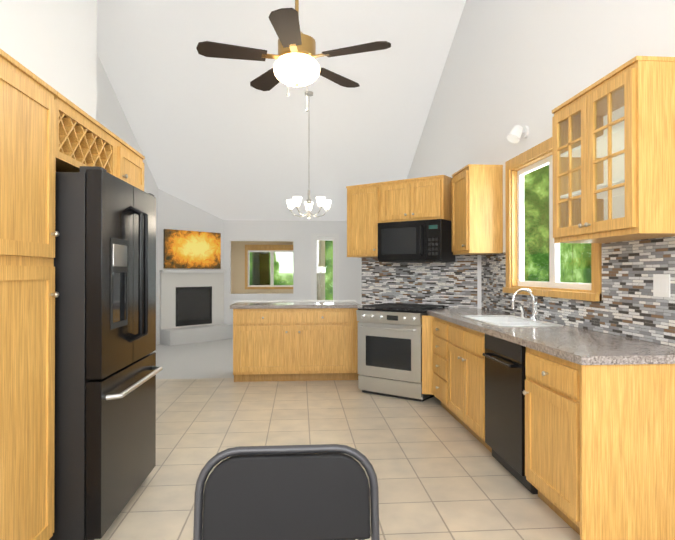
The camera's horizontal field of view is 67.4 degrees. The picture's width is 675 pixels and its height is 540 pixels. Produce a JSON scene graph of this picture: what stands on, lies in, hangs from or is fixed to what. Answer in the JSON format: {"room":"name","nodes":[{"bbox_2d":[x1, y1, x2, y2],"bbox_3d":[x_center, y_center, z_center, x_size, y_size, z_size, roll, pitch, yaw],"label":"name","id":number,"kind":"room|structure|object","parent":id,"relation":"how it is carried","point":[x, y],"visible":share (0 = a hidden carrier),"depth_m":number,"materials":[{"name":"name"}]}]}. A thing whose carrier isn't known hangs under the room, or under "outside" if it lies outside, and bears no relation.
{"room":"kitchen","nodes":[
{"label":"kitchen","id":0,"kind":"room"},
{"bbox_2d":[0,0,96,120],"bbox_3d":[-1.867,-1.699,0.831,0.120,6.000,7.050,0,0,-4],"label":"wall","id":1,"kind":"structure","parent":0,"point":[52,43],"depth_m":3.66,"materials":[{"name":"white paint"}]},
{"bbox_2d":[106,131,144,190],"bbox_3d":[-1.667,-0.664,3.311,0.632,0.300,0.580,0,0,-4],"label":"upper cabinet","id":2,"kind":"object","parent":1,"relation":"attached to","point":[126,163],"depth_m":3.23,"materials":[{"name":"brown wood"}]},
{"bbox_2d":[54,95,81,162],"bbox_3d":[-1.456,-0.666,2.438,0.300,0.231,0.221,0,0,-4],"label":"upper cabinet","id":3,"kind":"object","parent":0,"relation":"attached to","point":[68,121],"depth_m":2.49,"materials":[{"name":"brown wood"}]},
{"bbox_2d":[55,115,89,170],"bbox_3d":[-1.468,-0.665,2.577,0.296,0.231,0.202,0,0,-4],"label":"upper cabinet","id":4,"kind":"object","parent":0,"relation":"attached to","point":[83,138],"depth_m":2.65,"materials":[{"name":"brown wood"}]},
{"bbox_2d":[55,123,101,171],"bbox_3d":[-1.478,-0.664,2.707,0.296,0.231,0.202,0,0,-4],"label":"upper cabinet","id":5,"kind":"object","parent":0,"relation":"attached to","point":[95,131],"depth_m":2.81,"materials":[{"name":"brown wood"}]},
{"bbox_2d":[102,131,109,172],"bbox_3d":[-1.488,-0.663,2.836,0.296,0.231,0.202,0,0,-4],"label":"upper cabinet","id":6,"kind":"object","parent":0,"relation":"attached to","point":[105,138],"depth_m":2.96,"materials":[{"name":"brown wood"}]},
{"bbox_2d":[97,54,158,345],"bbox_3d":[-3.126,-1.664,6.769,0.132,6.000,4.980,0,0,-4],"label":"wall","id":7,"kind":"structure","parent":0,"point":[111,117],"depth_m":7.15,"materials":[{"name":"white paint"}]},
{"bbox_2d":[158,189,223,343],"bbox_3d":[-2.858,-1.647,9.758,0.120,6.000,1.652,0,0,41],"label":"wall","id":8,"kind":"structure","parent":0,"point":[175,213],"depth_m":9.51,"materials":[{"name":"white paint"}]},
{"bbox_2d":[164,229,220,268],"bbox_3d":[-2.768,-0.387,9.732,0.036,0.720,1.240,0,0,41],"label":"picture","id":9,"kind":"object","parent":8,"relation":"attached to","point":[184,249],"visible":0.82,"depth_m":9.68,"materials":[{"name":"orange"}]},
{"bbox_2d":[153,338,233,378],"bbox_3d":[-0.870,1.366,7.406,4.730,0.048,6.190,0,0,-4],"label":"floor carpet","id":10,"kind":"object","parent":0,"point":[207,359],"depth_m":7.51,"materials":[{"name":"grey carpet"}]},
{"bbox_2d":[159,270,232,345],"bbox_3d":[-2.654,0.678,9.627,0.338,1.350,1.402,0,0,41],"label":"fireplace","id":11,"kind":"object","parent":10,"relation":"on","point":[191,306],"visible":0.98,"depth_m":9.60,"materials":[{"name":"white paint"}]},
{"bbox_2d":[231,240,324,299],"bbox_3d":[-1.739,0.139,11.595,2.800,2.550,2.280,0,0,-4],"label":"wall","id":12,"kind":"structure","parent":0,"point":[237,267],"depth_m":12.59,"materials":[{"name":"beige paint"}]},
{"bbox_2d":[245,245,292,288],"bbox_3d":[-1.637,-0.075,12.657,1.340,1.110,0.100,0,0,-4],"label":"alcove window","id":13,"kind":"structure","parent":12,"relation":"in","point":[271,249],"depth_m":12.64,"materials":[{"name":"brown wood"}]},
{"bbox_2d":[97,0,465,220],"bbox_3d":[-0.607,-2.720,3.914,5.090,3.607,13.600,0,0,-4],"label":"ceiling","id":14,"kind":"structure","parent":0,"point":[222,138],"depth_m":7.24,"materials":[{"name":"white paint"}]},
{"bbox_2d":[196,0,390,111],"bbox_3d":[-0.297,-2.610,3.454,1.267,3.081,1.258,0,0,-4],"label":"ceiling fan","id":15,"kind":"object","parent":14,"relation":"hanging from","point":[296,64],"visible":1,"depth_m":3.36,"materials":[{"name":"brown wood"}]},
{"bbox_2d":[286,190,330,218],"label":"chandelier","id":16,"kind":"object","parent":14,"relation":"hanging from","point":[296,201],"depth_m":7.11,"materials":[{"name":"white glass"}]},
{"bbox_2d":[305,91,312,95],"label":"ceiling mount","id":17,"kind":"object","parent":14,"relation":"hanging from","point":[308,93],"depth_m":7.10,"materials":[{"name":"silver metal"}]},
{"bbox_2d":[224,220,361,324],"bbox_3d":[-0.567,-1.643,10.483,3.670,6.000,0.132,0,0,-4],"label":"wall","id":18,"kind":"structure","parent":0,"point":[298,233],"depth_m":10.40,"materials":[{"name":"white paint"}]},
{"bbox_2d":[311,233,338,299],"bbox_3d":[-0.261,0.302,10.466,0.580,2.110,0.080,0,0,-4],"label":"window","id":19,"kind":"structure","parent":18,"relation":"in","point":[314,263],"depth_m":10.46,"materials":[{"name":"white"}]},
{"bbox_2d":[233,300,355,303],"bbox_3d":[-0.563,0.871,6.730,1.620,0.930,0.120,0,0,-4],"label":"wall","id":20,"kind":"structure","parent":0,"point":[294,301],"depth_m":6.73,"materials":[{"name":"white paint"}]},
{"bbox_2d":[94,378,579,539],"bbox_3d":[-0.042,1.332,1.817,3.910,0.050,9.020,0,0,-4],"label":"floor","id":21,"kind":"structure","parent":0,"point":[441,472],"depth_m":3.64,"materials":[{"name":"beige tile"}]},
{"bbox_2d":[0,49,58,539],"bbox_3d":[-1.553,0.243,1.984,0.664,2.130,0.614,0,0,-4],"label":"pantry cabinet","id":22,"kind":"object","parent":21,"relation":"on","point":[28,235],"visible":1,"depth_m":2.06,"materials":[{"name":"brown wood"}]},
{"bbox_2d":[49,166,162,539],"bbox_3d":[-1.499,0.415,2.777,0.870,1.795,0.900,0,0,-4],"label":"refrigerator","id":23,"kind":"object","parent":21,"relation":"on","point":[107,369],"visible":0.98,"depth_m":2.36,"materials":[{"name":"black metal"}]},
{"bbox_2d":[233,308,292,381],"bbox_3d":[-0.902,0.896,6.298,0.700,0.876,0.680,0,0,-4],"label":"base cabinet","id":24,"kind":"object","parent":21,"relation":"on","point":[262,338],"depth_m":5.97,"materials":[{"name":"brown wood"}]},
{"bbox_2d":[193,444,379,539],"bbox_3d":[-0.135,0.881,1.392,0.478,0.846,0.608,0,0,-4],"label":"folding chair","id":25,"kind":"object","parent":21,"relation":"on","point":[306,492],"visible":1,"depth_m":1.28,"materials":[{"name":"grey"}]},
{"bbox_2d":[293,308,358,380],"bbox_3d":[-0.149,0.896,6.354,0.810,0.876,0.680,0,0,-4],"label":"base cabinet","id":26,"kind":"object","parent":21,"relation":"on","point":[305,344],"depth_m":6.02,"materials":[{"name":"brown wood"}]},
{"bbox_2d":[230,301,357,308],"bbox_3d":[-0.366,0.437,6.390,1.852,0.040,0.862,0,0,-4],"label":"countertop","id":27,"kind":"structure","parent":26,"relation":"on","point":[264,305],"depth_m":6.02,"materials":[{"name":"stone"}]},
{"bbox_2d":[352,304,367,309],"bbox_3d":[0.404,0.433,5.760,0.410,0.038,0.510,0,0,-4],"label":"countertop","id":28,"kind":"structure","parent":26,"relation":"on","point":[357,306],"depth_m":5.97,"materials":[{"name":"stone"}]},
{"bbox_2d":[356,303,444,401],"bbox_3d":[0.697,0.857,5.490,0.758,0.944,0.732,0,0,36],"label":"range","id":29,"kind":"object","parent":21,"relation":"on","point":[389,349],"visible":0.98,"depth_m":5.24,"materials":[{"name":"silver metal"}]},
{"bbox_2d":[430,316,484,422],"bbox_3d":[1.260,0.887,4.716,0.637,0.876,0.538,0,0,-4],"label":"base cabinet","id":30,"kind":"object","parent":21,"relation":"on","point":[457,361],"depth_m":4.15,"materials":[{"name":"brown wood"}]},
{"bbox_2d":[427,307,674,364],"bbox_3d":[1.313,0.423,3.948,0.648,0.040,3.248,0,0,-4],"label":"countertop","id":31,"kind":"structure","parent":30,"relation":"on","point":[580,346],"depth_m":2.80,"materials":[{"name":"stone"}]},
{"bbox_2d":[461,315,563,325],"bbox_3d":[1.349,0.478,4.022,0.470,0.164,0.860,0,0,-4],"label":"double-bowl sink","id":32,"kind":"object","parent":31,"relation":"in","point":[506,320],"visible":0.33,"depth_m":4.09,"materials":[{"name":"white ceramic"}]},
{"bbox_2d":[511,288,537,319],"bbox_3d":[1.485,0.270,4.101,0.213,0.253,0.299,0,0,-4],"label":"faucet","id":33,"kind":"object","parent":31,"relation":"on","point":[535,312],"visible":1,"depth_m":4.03,"materials":[{"name":"silver metal"}]},
{"bbox_2d":[482,334,537,493],"bbox_3d":[1.336,0.880,3.261,0.662,0.872,0.598,0,0,-4],"label":"dishwasher","id":34,"kind":"object","parent":21,"relation":"on","point":[505,377],"visible":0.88,"depth_m":3.17,"materials":[{"name":"black metal"}]},
{"bbox_2d":[523,347,674,539],"bbox_3d":[1.414,0.875,2.650,0.637,0.876,0.620,0,0,-4],"label":"base cabinet","id":35,"kind":"object","parent":21,"relation":"on","point":[599,452],"depth_m":2.34,"materials":[{"name":"brown wood"}]},
{"bbox_2d":[362,255,481,308],"bbox_3d":[0.973,0.163,5.852,1.570,2.335,0.120,0,0,36],"label":"wall","id":36,"kind":"structure","parent":0,"point":[479,300],"depth_m":5.39,"materials":[{"name":"white paint"}]},
{"bbox_2d":[346,175,452,257],"bbox_3d":[0.689,-0.573,5.749,1.232,0.835,0.378,0,0,36],"label":"upper cabinet","id":37,"kind":"object","parent":36,"relation":"attached to","point":[370,206],"visible":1,"depth_m":5.65,"materials":[{"name":"brown wood"}]},
{"bbox_2d":[378,219,454,262],"bbox_3d":[0.855,-0.306,5.579,0.758,0.439,0.433,0,0,36],"label":"microwave","id":38,"kind":"object","parent":37,"relation":"attached to","point":[416,241],"visible":1,"depth_m":5.41,"materials":[{"name":"black"}]},
{"bbox_2d":[362,255,476,308],"bbox_3d":[0.895,0.127,5.826,1.465,0.573,0.011,0,0,36],"label":"tile backsplash","id":39,"kind":"structure","parent":36,"relation":"attached to","point":[450,284],"depth_m":5.77,"materials":[{"name":"tile"}]},
{"bbox_2d":[407,0,674,301],"bbox_3d":[1.687,-1.679,4.140,0.120,6.000,13.120,0,0,-4],"label":"wall","id":40,"kind":"structure","parent":0,"point":[509,65],"depth_m":4.46,"materials":[{"name":"white paint"}]},
{"bbox_2d":[451,164,502,254],"bbox_3d":[1.365,-0.579,5.060,0.377,0.840,0.524,0,0,-4],"label":"upper cabinet","id":41,"kind":"object","parent":40,"relation":"attached to","point":[477,206],"visible":0.98,"depth_m":4.81,"materials":[{"name":"brown wood"}]},
{"bbox_2d":[507,125,528,142],"bbox_3d":[1.525,-1.154,4.298,0.176,0.152,0.133,0,0,-4],"label":"wall spotlight","id":42,"kind":"object","parent":40,"relation":"attached to","point":[515,133],"visible":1,"depth_m":4.28,"materials":[{"name":"white"}]},
{"bbox_2d":[503,137,601,300],"bbox_3d":[1.664,-0.403,3.980,0.148,1.215,1.480,0,0,-4],"label":"kitchen window","id":43,"kind":"structure","parent":40,"relation":"in","point":[519,167],"depth_m":4.21,"materials":[{"name":"brown wood"}]},
{"bbox_2d":[481,236,674,346],"bbox_3d":[1.648,0.115,3.765,0.009,0.572,3.200,0,0,-4],"label":"tile backsplash","id":44,"kind":"structure","parent":40,"relation":"attached to","point":[630,305],"depth_m":3.05,"materials":[{"name":"tile"}]},
{"bbox_2d":[653,274,669,296],"bbox_3d":[1.720,0.082,2.688,0.008,0.120,0.120,0,0,-4],"label":"electrical outlet plate","id":45,"kind":"object","parent":44,"relation":"attached to","point":[661,285],"visible":1,"depth_m":2.69,"materials":[{"name":"white plastic"}]},
{"bbox_2d":[552,56,674,242],"bbox_3d":[1.533,-0.592,2.808,0.377,0.840,0.808,0,0,-4],"label":"upper cabinet","id":46,"kind":"object","parent":40,"relation":"attached to","point":[613,140],"visible":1,"depth_m":2.60,"materials":[{"name":"brown wood"}]},
{"label":"outside","id":47,"kind":"structure","parent":0,"visible":0},
{"bbox_2d":[250,165,548,299],"bbox_3d":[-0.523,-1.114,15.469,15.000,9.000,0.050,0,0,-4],"label":"trees","id":48,"kind":"object","parent":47,"point":[533,247],"depth_m":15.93,"materials":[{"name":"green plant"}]},
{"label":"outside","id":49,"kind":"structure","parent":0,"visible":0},
{"bbox_2d":[560,243,590,282],"bbox_3d":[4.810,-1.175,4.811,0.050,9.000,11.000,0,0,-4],"label":"trees","id":50,"kind":"object","parent":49,"point":[581,251],"depth_m":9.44,"materials":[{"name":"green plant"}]}
]}

